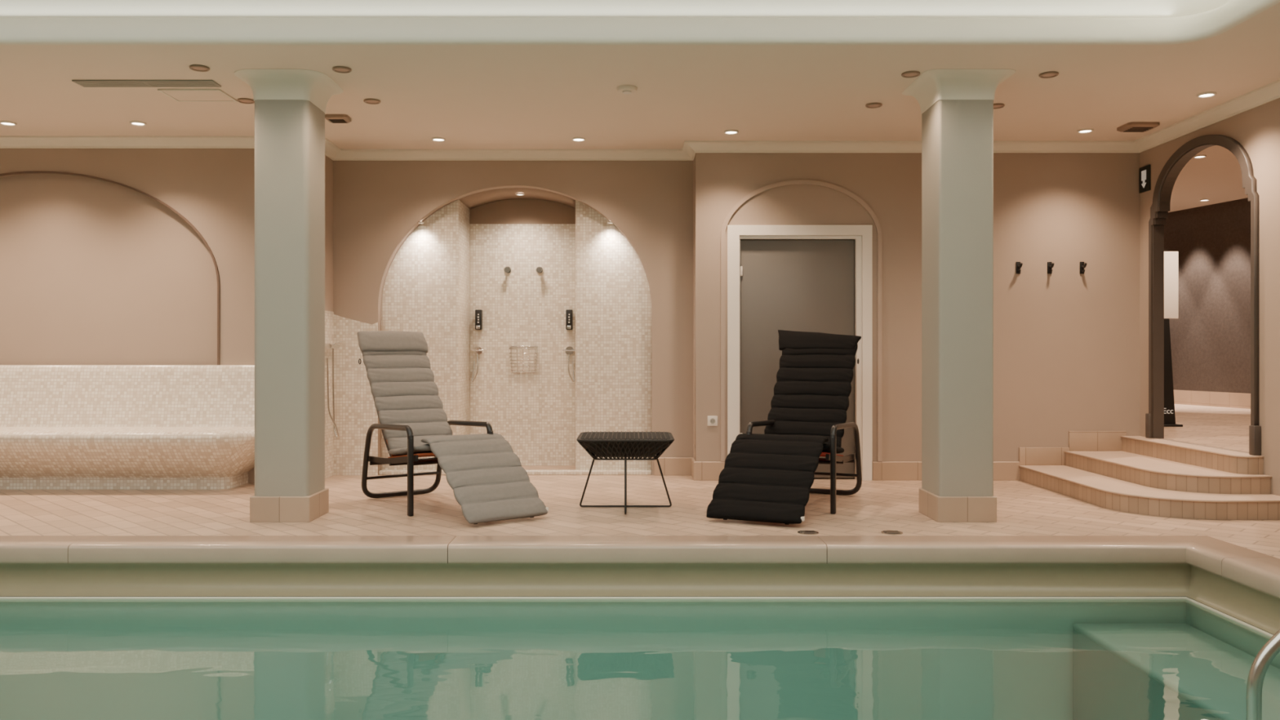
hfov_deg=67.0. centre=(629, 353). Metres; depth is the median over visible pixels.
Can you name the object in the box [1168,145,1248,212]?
ceiling
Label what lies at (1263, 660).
pool handrail
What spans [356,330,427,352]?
cushion
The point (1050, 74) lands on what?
recessed light
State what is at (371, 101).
recessed light
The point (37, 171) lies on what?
trim
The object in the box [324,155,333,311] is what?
wall
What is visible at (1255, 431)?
trim
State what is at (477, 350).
shower
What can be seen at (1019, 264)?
coat hook
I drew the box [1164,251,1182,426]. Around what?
display stand
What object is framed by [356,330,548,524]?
recliner chair
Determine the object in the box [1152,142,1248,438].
trim
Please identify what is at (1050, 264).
coat hook
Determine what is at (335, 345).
shower
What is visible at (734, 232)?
trim
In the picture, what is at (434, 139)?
recessed light
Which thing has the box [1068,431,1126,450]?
baseboard
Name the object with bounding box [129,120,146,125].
recessed light
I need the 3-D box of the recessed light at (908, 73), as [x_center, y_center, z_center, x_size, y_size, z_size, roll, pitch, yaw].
[1.760,-1.749,6.060,0.116,0.015,0.116,0,0,0]
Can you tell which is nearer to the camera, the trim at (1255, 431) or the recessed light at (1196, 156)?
the trim at (1255, 431)
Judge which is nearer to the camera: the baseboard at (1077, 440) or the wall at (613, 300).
the baseboard at (1077, 440)
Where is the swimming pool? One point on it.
(62, 658)
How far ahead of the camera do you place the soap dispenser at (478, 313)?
9.04 m
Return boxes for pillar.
[234,68,343,522]
[902,68,1016,522]
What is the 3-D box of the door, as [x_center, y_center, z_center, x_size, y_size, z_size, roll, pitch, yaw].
[1.400,0.048,8.145,0.980,2.005,0.060,0,0,0]
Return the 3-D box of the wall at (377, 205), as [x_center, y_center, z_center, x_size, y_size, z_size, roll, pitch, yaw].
[-1.015,-0.347,8.460,3.130,2.815,0.120,0,0,0]
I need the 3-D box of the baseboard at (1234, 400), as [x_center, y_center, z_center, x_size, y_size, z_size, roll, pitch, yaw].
[7.615,0.595,12.398,0.020,0.190,5.130,0,0,-13]
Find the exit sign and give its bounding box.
[1138,164,1151,193]
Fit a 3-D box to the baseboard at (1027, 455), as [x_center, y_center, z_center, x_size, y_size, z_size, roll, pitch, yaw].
[3.458,0.860,8.071,0.415,0.150,0.018,0,0,0]
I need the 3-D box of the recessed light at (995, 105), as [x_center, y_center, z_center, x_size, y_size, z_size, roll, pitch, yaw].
[2.590,-1.749,6.840,0.116,0.015,0.116,0,0,0]
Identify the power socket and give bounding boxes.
[707,416,717,426]
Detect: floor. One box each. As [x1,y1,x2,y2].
[0,465,1279,559]
[1164,404,1250,452]
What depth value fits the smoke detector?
6.36 m
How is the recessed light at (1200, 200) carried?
in the ceiling at (1217, 177)
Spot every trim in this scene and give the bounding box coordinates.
[0,79,1279,160]
[0,170,219,364]
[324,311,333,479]
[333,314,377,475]
[378,469,651,475]
[720,179,882,461]
[727,225,872,480]
[1145,413,1151,438]
[1148,134,1258,438]
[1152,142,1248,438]
[1248,425,1261,455]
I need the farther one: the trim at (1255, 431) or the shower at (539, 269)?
the shower at (539, 269)
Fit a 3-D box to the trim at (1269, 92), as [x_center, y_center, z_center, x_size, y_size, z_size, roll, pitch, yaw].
[-1.170,-1.715,2.700,10.860,0.080,11.400,0,0,0]
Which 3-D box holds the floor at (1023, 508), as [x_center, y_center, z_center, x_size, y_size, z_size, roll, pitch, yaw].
[-1.140,1.120,3.100,10.920,0.120,12.200,0,0,0]
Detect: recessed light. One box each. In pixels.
[0,120,17,125]
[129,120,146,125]
[189,64,209,71]
[237,97,254,103]
[332,66,351,73]
[363,98,380,104]
[431,137,445,142]
[515,192,524,195]
[571,137,585,142]
[724,129,738,134]
[865,102,882,108]
[901,71,919,77]
[993,103,1004,109]
[1039,71,1058,78]
[1077,128,1093,133]
[1192,155,1206,158]
[1196,91,1216,97]
[1199,199,1209,201]
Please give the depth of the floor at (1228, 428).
9.01 m
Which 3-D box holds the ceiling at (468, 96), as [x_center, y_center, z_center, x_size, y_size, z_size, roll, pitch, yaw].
[-1.140,-1.780,3.100,10.920,0.050,12.200,0,0,0]
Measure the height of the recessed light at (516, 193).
0.015 m
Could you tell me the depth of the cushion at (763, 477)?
6.18 m
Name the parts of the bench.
seat, backrest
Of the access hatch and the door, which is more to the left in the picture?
the access hatch
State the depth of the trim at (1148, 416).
7.85 m
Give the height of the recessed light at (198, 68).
0.015 m
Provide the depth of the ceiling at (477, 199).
8.80 m
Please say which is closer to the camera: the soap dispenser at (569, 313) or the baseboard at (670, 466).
the baseboard at (670, 466)
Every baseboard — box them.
[653,457,724,480]
[872,461,1019,480]
[1018,447,1069,465]
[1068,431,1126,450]
[1173,390,1250,408]
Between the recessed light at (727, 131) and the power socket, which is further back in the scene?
the power socket
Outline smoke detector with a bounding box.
[616,84,637,93]
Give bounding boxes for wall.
[0,148,254,483]
[0,173,217,364]
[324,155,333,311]
[333,160,693,475]
[381,200,651,470]
[469,198,575,465]
[693,157,694,458]
[694,152,1139,461]
[1139,97,1279,496]
[1164,197,1250,393]
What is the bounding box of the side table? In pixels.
[576,431,674,514]
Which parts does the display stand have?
black panel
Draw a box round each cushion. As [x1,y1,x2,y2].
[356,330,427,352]
[360,349,452,449]
[387,444,432,455]
[421,432,547,524]
[706,433,828,524]
[764,343,857,447]
[777,329,861,350]
[822,443,844,453]
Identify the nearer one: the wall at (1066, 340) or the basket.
the wall at (1066, 340)
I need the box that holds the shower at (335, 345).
[324,341,342,439]
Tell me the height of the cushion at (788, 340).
0.171 m
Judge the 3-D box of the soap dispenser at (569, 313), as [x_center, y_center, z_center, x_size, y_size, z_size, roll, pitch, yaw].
[-0.570,-0.315,9.076,0.060,0.190,0.089,0,0,0]
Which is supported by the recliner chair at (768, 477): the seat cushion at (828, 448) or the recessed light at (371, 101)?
the seat cushion at (828, 448)
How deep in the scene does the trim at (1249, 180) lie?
6.66 m
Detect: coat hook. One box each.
[1016,262,1022,273]
[1047,262,1053,273]
[1080,262,1086,273]
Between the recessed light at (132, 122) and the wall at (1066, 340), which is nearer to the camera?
the recessed light at (132, 122)
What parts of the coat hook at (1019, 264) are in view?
plate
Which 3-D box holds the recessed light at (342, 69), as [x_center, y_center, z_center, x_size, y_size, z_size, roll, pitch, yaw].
[-1.776,-1.749,5.960,0.116,0.015,0.116,0,0,0]
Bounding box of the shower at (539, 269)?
[536,266,542,273]
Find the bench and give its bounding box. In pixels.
[0,364,254,489]
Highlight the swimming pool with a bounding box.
[0,535,1279,719]
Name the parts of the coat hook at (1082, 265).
plate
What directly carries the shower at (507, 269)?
attached to the wall at (535, 413)
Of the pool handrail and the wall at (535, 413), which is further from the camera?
the wall at (535, 413)
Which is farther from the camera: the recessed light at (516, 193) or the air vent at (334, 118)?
the recessed light at (516, 193)
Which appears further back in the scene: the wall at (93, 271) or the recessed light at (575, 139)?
the wall at (93, 271)
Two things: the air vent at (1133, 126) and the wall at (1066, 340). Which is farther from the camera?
the wall at (1066, 340)
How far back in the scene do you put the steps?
6.66 m
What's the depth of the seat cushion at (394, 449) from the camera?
6.49 m
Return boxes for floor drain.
[797,530,818,534]
[880,530,902,534]
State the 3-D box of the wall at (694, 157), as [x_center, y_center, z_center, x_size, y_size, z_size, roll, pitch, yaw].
[0.610,-0.347,8.360,0.120,2.815,0.320,0,0,0]
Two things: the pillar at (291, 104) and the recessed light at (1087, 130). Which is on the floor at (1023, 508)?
the pillar at (291, 104)
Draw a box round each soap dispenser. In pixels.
[475,309,482,329]
[565,309,573,329]
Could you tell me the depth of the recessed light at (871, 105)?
6.82 m
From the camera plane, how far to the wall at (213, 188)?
7.90 m
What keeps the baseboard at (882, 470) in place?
attached to the wall at (1066, 340)
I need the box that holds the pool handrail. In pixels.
[1246,629,1279,719]
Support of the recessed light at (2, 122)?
in the ceiling at (468, 96)
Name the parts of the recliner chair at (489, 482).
rail, seat rail, leg, arm frame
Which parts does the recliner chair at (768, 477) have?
arm frame, leg, seat rail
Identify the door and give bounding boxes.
[740,240,854,478]
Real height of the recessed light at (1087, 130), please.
0.015 m
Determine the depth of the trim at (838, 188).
8.06 m
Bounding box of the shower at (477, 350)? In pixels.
[470,346,483,382]
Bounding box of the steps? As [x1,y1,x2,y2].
[1018,435,1279,519]
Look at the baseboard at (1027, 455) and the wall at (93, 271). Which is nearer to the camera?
the wall at (93, 271)
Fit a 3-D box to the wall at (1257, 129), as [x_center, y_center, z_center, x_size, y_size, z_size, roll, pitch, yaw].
[4.290,-0.490,3.100,0.060,3.100,12.200,0,0,0]
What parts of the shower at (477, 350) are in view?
wall plate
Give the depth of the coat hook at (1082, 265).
8.07 m
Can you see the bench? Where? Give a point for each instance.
(63, 427)
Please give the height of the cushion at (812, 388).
0.781 m
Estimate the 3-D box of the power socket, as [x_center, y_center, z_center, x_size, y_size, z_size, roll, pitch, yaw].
[0.690,0.565,8.073,0.084,0.084,0.015,0,0,0]
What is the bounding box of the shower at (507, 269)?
[503,266,511,273]
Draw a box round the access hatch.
[157,88,236,102]
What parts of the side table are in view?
woven cord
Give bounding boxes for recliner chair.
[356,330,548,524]
[706,329,862,524]
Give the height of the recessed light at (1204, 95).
0.015 m
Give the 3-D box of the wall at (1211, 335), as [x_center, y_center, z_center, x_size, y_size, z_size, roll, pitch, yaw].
[7.674,-0.625,12.411,0.100,2.630,5.131,0,0,-13]
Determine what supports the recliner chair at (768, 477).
on the floor at (1023, 508)
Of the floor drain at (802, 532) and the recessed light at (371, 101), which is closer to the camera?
the floor drain at (802, 532)
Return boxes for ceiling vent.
[71,80,221,87]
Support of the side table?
on the floor at (1023, 508)
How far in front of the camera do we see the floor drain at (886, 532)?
5.67 m
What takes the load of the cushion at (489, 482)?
on the recliner chair at (489, 482)
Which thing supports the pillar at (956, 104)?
on the floor at (1023, 508)
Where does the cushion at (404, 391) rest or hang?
on the recliner chair at (489, 482)
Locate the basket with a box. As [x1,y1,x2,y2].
[509,346,537,373]
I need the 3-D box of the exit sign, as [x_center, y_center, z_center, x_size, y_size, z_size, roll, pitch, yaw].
[4.251,-1.440,7.985,0.018,0.210,0.160,0,0,0]
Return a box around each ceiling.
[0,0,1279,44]
[0,2,1279,148]
[458,187,575,209]
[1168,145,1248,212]

